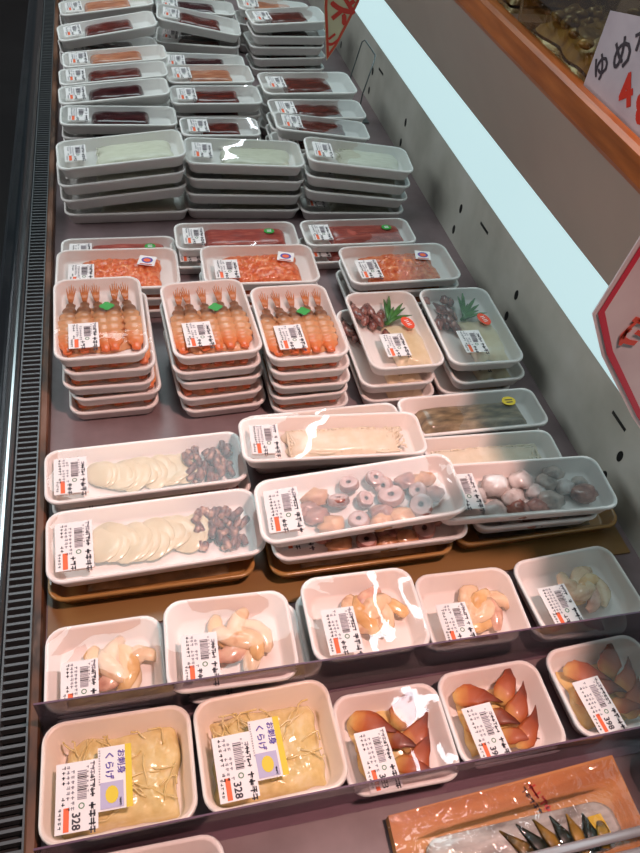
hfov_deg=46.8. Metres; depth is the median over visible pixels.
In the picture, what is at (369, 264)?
print
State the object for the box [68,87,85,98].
print
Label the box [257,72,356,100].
pack
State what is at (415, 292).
pack
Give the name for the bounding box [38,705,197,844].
pack
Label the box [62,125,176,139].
pack
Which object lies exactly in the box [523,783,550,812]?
print
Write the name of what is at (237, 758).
print
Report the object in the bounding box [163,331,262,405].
pack
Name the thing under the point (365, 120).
wire stand
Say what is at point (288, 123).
print
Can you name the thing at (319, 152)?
print
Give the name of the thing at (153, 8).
pack
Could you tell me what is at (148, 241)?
pack
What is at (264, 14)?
print
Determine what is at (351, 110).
pack
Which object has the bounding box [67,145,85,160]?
print
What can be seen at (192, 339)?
print
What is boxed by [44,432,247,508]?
pack
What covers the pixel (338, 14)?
price sign
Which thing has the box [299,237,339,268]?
pack
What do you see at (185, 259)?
print
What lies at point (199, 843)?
pack
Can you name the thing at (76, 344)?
print
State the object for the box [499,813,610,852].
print
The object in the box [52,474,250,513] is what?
pack
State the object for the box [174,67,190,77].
print
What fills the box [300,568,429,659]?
pack
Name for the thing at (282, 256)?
print
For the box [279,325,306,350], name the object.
print
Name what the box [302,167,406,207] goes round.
pack
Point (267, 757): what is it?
print
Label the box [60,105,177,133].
pack
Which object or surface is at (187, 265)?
pack
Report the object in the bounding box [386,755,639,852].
pack
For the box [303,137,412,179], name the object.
pack
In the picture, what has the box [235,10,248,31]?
pack
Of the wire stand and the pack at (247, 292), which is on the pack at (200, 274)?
the pack at (247, 292)
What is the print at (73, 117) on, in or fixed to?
on the pack at (75, 119)
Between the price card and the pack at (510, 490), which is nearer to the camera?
the price card
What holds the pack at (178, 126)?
on the pack
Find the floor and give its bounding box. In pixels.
[0,0,28,271]
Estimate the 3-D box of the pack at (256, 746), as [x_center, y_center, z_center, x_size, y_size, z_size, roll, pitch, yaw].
[-0.052,0.330,0.756,0.144,0.044,0.113,-6,48,-14]
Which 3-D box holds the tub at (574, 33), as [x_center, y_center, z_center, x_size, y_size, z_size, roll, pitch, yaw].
[0.380,-0.501,0.951,0.190,0.046,0.230,-5,48,-13]
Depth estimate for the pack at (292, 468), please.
1.03 m
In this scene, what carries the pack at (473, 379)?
on the pack at (442, 382)
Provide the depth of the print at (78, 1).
1.85 m
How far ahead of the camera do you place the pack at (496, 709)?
0.81 m
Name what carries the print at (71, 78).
on the pack at (149, 69)
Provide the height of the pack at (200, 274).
0.023 m
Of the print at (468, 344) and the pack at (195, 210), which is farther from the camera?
the pack at (195, 210)
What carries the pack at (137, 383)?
on the pack at (152, 390)
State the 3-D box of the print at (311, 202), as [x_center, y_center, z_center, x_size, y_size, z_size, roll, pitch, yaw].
[-0.010,-0.460,1.498,0.033,0.001,0.060,-3,48,-11]
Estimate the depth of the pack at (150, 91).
1.54 m
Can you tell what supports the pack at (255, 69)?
on the refrigerated case
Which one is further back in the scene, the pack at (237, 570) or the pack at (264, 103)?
the pack at (264, 103)
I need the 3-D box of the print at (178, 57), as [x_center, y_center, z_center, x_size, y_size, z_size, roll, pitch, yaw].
[-0.342,-0.874,1.765,0.035,0.001,0.061,-4,48,-12]
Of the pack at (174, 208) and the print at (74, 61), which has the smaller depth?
the pack at (174, 208)
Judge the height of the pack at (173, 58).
0.026 m
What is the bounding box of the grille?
[0,0,54,852]
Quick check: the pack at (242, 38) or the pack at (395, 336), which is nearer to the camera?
the pack at (395, 336)
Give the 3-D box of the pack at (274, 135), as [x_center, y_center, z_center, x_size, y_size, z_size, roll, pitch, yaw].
[-0.005,-0.595,1.571,0.200,0.026,0.080,-3,48,-11]
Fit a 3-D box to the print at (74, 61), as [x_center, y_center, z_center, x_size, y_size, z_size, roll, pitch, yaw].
[-0.536,-0.818,1.643,0.035,0.001,0.061,-11,49,-11]
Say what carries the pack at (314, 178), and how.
on the pack at (313, 193)
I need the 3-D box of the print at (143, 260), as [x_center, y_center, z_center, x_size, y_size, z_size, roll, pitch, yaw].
[-0.286,-0.274,1.224,0.020,0.001,0.021,6,46,-3]
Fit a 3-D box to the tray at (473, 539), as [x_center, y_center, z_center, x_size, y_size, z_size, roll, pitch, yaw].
[0.282,0.116,1.016,0.240,0.026,0.098,-5,48,-13]
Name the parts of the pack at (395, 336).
leek blade, leek blade, leek blade, leek blade, leek blade, leek blade, leek blade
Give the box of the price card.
[584,11,639,137]
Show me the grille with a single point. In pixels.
(24, 508)
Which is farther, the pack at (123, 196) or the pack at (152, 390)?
the pack at (123, 196)
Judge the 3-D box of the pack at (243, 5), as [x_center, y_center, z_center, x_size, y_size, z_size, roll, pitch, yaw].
[-0.127,-1.135,2.017,0.200,0.035,0.108,-3,48,-11]
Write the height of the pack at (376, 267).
0.023 m
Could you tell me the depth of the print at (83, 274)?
1.18 m
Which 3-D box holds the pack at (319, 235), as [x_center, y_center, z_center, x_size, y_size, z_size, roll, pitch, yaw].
[0.072,-0.364,1.409,0.216,0.023,0.086,-5,48,-13]
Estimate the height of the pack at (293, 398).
0.023 m
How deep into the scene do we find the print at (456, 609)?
0.87 m
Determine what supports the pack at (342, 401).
on the refrigerated case
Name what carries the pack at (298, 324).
on the pack at (337, 368)
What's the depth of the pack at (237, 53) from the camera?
1.91 m
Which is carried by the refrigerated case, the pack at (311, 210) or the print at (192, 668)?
the pack at (311, 210)
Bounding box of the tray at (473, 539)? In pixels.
[455,508,616,548]
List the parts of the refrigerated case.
light panel, canopy panel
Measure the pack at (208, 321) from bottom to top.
0.023 m
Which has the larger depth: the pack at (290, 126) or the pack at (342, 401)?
the pack at (290, 126)
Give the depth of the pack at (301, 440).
0.98 m
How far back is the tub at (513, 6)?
1.07 m
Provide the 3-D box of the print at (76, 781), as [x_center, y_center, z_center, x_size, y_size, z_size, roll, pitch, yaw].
[-0.225,0.345,0.686,0.033,0.001,0.063,-4,48,-13]
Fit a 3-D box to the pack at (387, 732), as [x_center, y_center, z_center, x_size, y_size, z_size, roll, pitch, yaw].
[0.077,0.331,0.782,0.121,0.032,0.108,-4,48,-12]
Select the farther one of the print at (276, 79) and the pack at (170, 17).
the pack at (170, 17)
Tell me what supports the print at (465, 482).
on the pack at (510, 490)
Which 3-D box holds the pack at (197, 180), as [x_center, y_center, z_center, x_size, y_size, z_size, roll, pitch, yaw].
[-0.148,-0.498,1.451,0.228,0.031,0.105,-3,48,-11]
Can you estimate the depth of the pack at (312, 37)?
1.90 m
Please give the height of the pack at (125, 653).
0.032 m
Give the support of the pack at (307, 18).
on the pack at (312, 37)
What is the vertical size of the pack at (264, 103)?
0.026 m
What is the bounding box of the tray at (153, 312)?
[149,309,160,316]
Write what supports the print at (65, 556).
on the pack at (84, 546)
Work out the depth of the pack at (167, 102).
1.62 m
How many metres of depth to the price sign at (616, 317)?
0.61 m
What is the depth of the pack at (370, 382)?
1.15 m
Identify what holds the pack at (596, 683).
on the refrigerated case
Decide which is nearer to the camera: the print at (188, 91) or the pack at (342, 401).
the pack at (342, 401)
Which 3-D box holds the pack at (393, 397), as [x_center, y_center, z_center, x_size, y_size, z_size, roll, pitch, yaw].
[0.103,-0.102,1.199,0.120,0.025,0.186,-5,48,-13]
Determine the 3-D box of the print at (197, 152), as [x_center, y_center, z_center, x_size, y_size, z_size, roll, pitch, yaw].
[-0.223,-0.524,1.404,0.034,0.001,0.059,-2,47,-12]
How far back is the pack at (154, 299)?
1.21 m
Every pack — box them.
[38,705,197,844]
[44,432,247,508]
[44,616,166,722]
[45,488,265,586]
[48,557,254,603]
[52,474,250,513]
[53,276,148,366]
[55,247,180,294]
[56,129,186,178]
[56,161,185,194]
[57,11,156,48]
[58,0,153,22]
[58,36,156,53]
[58,61,167,86]
[58,78,169,105]
[59,14,67,24]
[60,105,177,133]
[60,174,186,209]
[61,101,169,106]
[61,236,176,252]
[62,44,167,68]
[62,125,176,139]
[62,292,155,380]
[62,366,154,394]
[64,188,188,222]
[69,391,158,419]
[71,326,160,405]
[109,835,223,852]
[146,294,161,305]
[149,305,160,316]
[152,5,157,20]
[155,0,234,18]
[155,26,239,54]
[156,3,240,42]
[156,42,238,54]
[160,279,261,364]
[160,302,260,379]
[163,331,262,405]
[163,591,298,693]
[165,52,244,65]
[166,64,254,86]
[168,99,260,124]
[169,85,262,112]
[170,241,200,273]
[174,221,299,256]
[175,362,262,389]
[177,121,259,132]
[179,117,260,139]
[180,387,265,416]
[183,137,304,175]
[183,192,299,218]
[184,171,301,204]
[185,161,303,190]
[189,605,306,703]
[193,680,347,811]
[199,272,252,312]
[200,244,319,290]
[200,265,317,301]
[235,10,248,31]
[236,0,307,17]
[238,412,426,467]
[239,36,247,52]
[240,32,245,41]
[243,31,323,54]
[245,6,324,32]
[245,44,324,66]
[245,53,323,76]
[246,21,324,44]
[247,403,397,417]
[250,284,348,366]
[252,307,349,380]
[254,454,466,546]
[255,321,349,393]
[255,462,376,473]
[256,85,269,112]
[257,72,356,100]
[258,114,267,135]
[259,104,268,123]
[259,347,347,404]
[262,373,347,412]
[265,124,271,139]
[265,542,451,578]
[266,112,276,131]
[267,99,365,122]
[270,132,305,153]
[271,521,467,563]
[273,112,369,142]
[295,596,317,661]
[298,186,402,219]
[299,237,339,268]
[300,218,415,251]
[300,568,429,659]
[302,152,409,194]
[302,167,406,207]
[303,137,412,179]
[333,683,459,796]
[336,270,421,308]
[336,309,433,392]
[338,243,460,290]
[338,259,458,296]
[345,291,443,375]
[347,352,433,405]
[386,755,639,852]
[397,388,547,437]
[415,567,530,642]
[419,287,522,370]
[419,430,561,463]
[421,308,523,389]
[433,365,509,394]
[437,660,565,767]
[441,456,616,524]
[473,514,596,533]
[514,546,639,626]
[546,635,639,736]
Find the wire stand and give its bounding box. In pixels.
[350,40,375,122]
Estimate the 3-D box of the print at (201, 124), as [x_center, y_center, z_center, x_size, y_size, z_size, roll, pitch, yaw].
[-0.244,-0.604,1.488,0.035,0.001,0.058,-5,48,-13]
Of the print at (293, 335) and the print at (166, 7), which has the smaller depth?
the print at (293, 335)
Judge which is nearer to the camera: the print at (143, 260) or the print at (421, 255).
the print at (143, 260)
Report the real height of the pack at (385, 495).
0.054 m
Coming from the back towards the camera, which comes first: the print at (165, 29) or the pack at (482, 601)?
the print at (165, 29)
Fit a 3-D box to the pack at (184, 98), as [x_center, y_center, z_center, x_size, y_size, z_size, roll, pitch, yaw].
[-0.227,-0.711,1.607,0.196,0.026,0.092,-6,48,-12]
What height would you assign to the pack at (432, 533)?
0.027 m
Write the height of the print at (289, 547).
0.001 m
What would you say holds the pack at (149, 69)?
on the pack
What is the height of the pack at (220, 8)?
0.032 m
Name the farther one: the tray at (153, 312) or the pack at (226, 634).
the tray at (153, 312)
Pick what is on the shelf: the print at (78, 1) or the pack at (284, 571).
the pack at (284, 571)
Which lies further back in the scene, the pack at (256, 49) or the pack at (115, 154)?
the pack at (256, 49)
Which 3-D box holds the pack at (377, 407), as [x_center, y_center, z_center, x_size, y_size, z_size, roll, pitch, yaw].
[0.007,0.010,1.040,0.225,0.026,0.075,-6,48,-14]
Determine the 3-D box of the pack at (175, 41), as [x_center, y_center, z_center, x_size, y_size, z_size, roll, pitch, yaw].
[-0.312,-0.987,1.893,0.210,0.026,0.112,0,47,-9]
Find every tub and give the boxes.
[497,0,620,16]
[518,0,639,81]
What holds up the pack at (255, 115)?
on the pack at (178, 126)
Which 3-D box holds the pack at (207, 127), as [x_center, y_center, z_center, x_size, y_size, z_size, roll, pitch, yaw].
[-0.204,-0.603,1.511,0.160,0.026,0.080,-5,48,-13]
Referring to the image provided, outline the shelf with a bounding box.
[47,525,629,637]
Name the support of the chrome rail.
on the refrigerated case
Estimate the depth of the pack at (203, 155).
1.43 m
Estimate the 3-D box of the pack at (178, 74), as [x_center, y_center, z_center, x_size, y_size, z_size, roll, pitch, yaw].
[-0.251,-0.791,1.679,0.196,0.026,0.098,-7,48,-13]
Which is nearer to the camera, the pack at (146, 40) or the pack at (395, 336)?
the pack at (395, 336)
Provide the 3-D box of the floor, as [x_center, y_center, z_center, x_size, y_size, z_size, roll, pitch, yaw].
[-0.715,-0.768,2.742,6.000,0.040,9.000,-5,48,-13]
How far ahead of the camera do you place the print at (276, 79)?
1.67 m
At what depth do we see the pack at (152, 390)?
1.06 m
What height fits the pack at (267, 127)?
0.026 m
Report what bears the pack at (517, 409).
on the pack
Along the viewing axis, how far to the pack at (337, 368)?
1.07 m
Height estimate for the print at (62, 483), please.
0.001 m
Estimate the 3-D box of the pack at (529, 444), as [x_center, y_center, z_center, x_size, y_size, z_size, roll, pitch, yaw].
[0.218,0.047,1.036,0.246,0.027,0.077,-4,48,-12]
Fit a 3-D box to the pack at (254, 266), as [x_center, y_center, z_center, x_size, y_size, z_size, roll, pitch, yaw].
[-0.103,-0.271,1.263,0.196,0.023,0.112,-4,48,-12]
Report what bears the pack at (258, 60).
on the pack at (255, 69)
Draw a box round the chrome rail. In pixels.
[528,825,639,852]
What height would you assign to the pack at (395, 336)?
0.025 m
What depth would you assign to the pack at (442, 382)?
1.19 m
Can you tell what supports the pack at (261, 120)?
on the refrigerated case
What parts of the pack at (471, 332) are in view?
leek blade, leek blade, leek blade, leek blade, leek blade, leek blade, leek blade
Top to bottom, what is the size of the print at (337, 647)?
0.001 m
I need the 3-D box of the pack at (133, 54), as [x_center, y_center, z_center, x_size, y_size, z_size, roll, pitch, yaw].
[-0.463,-0.827,1.671,0.229,0.043,0.084,-8,49,-15]
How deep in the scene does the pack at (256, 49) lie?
1.92 m
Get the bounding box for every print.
[56,460,85,494]
[57,761,95,832]
[58,521,91,569]
[63,659,96,698]
[65,25,80,34]
[67,1,81,9]
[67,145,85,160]
[68,70,84,80]
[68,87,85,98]
[69,108,87,121]
[70,264,92,278]
[71,52,86,62]
[71,323,97,349]
[98,743,132,809]
[140,257,152,264]
[164,7,177,16]
[165,29,176,38]
[169,55,183,63]
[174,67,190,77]
[179,88,195,99]
[182,256,200,262]
[185,636,218,685]
[186,228,204,244]
[186,323,214,347]
[190,120,208,132]
[194,143,211,157]
[217,260,238,279]
[218,739,257,800]
[249,716,288,778]
[253,425,280,456]
[256,12,271,19]
[269,77,285,87]
[278,102,296,113]
[279,253,290,260]
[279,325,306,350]
[284,115,302,128]
[288,542,314,549]
[309,201,325,206]
[314,226,332,240]
[315,143,333,157]
[326,607,362,654]
[359,260,383,279]
[360,729,401,790]
[384,334,411,357]
[418,252,427,258]
[441,603,474,639]
[460,474,484,511]
[463,333,488,353]
[467,708,509,756]
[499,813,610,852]
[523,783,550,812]
[543,585,582,622]
[580,678,624,731]
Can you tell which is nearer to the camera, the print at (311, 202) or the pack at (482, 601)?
the pack at (482, 601)
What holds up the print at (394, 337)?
on the pack at (395, 336)
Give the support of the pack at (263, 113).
on the pack at (261, 120)
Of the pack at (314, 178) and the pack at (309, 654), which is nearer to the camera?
the pack at (309, 654)
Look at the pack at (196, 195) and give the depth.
1.45 m
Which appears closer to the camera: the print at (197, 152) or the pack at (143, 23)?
the print at (197, 152)
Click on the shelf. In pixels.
(505, 557)
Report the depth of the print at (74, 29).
1.74 m
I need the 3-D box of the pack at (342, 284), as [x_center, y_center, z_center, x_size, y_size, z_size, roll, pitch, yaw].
[0.135,-0.250,1.344,0.204,0.023,0.112,-5,48,-13]
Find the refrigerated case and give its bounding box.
[0,0,639,852]
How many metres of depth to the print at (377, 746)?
0.75 m
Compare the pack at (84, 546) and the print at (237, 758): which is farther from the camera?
the pack at (84, 546)
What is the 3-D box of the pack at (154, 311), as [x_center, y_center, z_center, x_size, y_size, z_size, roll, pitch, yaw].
[-0.333,-0.221,1.247,0.195,0.023,0.112,-5,48,-13]
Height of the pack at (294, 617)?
0.032 m
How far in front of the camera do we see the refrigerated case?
1.08 m
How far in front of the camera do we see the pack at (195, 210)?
1.47 m
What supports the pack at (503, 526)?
on the tray at (473, 539)
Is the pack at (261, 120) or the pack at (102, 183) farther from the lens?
the pack at (261, 120)
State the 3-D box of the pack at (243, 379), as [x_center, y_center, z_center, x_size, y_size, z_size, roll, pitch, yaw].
[-0.161,-0.121,1.114,0.126,0.023,0.172,-7,48,-15]
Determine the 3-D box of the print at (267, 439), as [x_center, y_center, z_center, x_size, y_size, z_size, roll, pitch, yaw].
[-0.070,0.019,0.953,0.033,0.001,0.056,-2,47,-12]
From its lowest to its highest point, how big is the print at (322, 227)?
0.001 m
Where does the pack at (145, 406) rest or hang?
on the refrigerated case
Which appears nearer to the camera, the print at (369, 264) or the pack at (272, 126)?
the print at (369, 264)
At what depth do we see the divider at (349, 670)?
0.81 m
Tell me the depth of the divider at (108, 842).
0.72 m
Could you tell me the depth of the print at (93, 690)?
0.78 m
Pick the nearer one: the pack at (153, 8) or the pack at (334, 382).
the pack at (334, 382)
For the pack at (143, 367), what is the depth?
1.03 m
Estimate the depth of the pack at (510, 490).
0.97 m
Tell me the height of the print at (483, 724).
0.001 m
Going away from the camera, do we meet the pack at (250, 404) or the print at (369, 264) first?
the pack at (250, 404)
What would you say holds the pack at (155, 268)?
on the pack at (154, 299)
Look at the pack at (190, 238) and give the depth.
1.35 m
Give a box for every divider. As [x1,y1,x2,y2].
[33,611,639,733]
[33,726,639,852]
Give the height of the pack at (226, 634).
0.032 m
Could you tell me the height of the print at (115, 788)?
0.001 m
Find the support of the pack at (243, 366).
on the pack at (243, 379)
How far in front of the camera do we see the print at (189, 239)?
1.33 m
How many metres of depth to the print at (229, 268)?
1.23 m
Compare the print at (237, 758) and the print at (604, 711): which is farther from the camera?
the print at (604, 711)
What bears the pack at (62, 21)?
on the pack
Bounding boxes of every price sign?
[324,0,358,60]
[592,236,639,427]
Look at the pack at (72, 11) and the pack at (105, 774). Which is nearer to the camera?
the pack at (105, 774)
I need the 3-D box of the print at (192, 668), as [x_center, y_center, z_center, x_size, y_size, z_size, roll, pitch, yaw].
[-0.123,0.243,0.768,0.034,0.001,0.057,-4,48,-12]
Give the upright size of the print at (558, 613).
0.001 m
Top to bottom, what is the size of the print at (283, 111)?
0.001 m
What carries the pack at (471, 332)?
on the pack at (473, 379)
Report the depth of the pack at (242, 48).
2.04 m
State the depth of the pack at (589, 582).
0.94 m
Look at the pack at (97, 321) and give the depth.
1.04 m

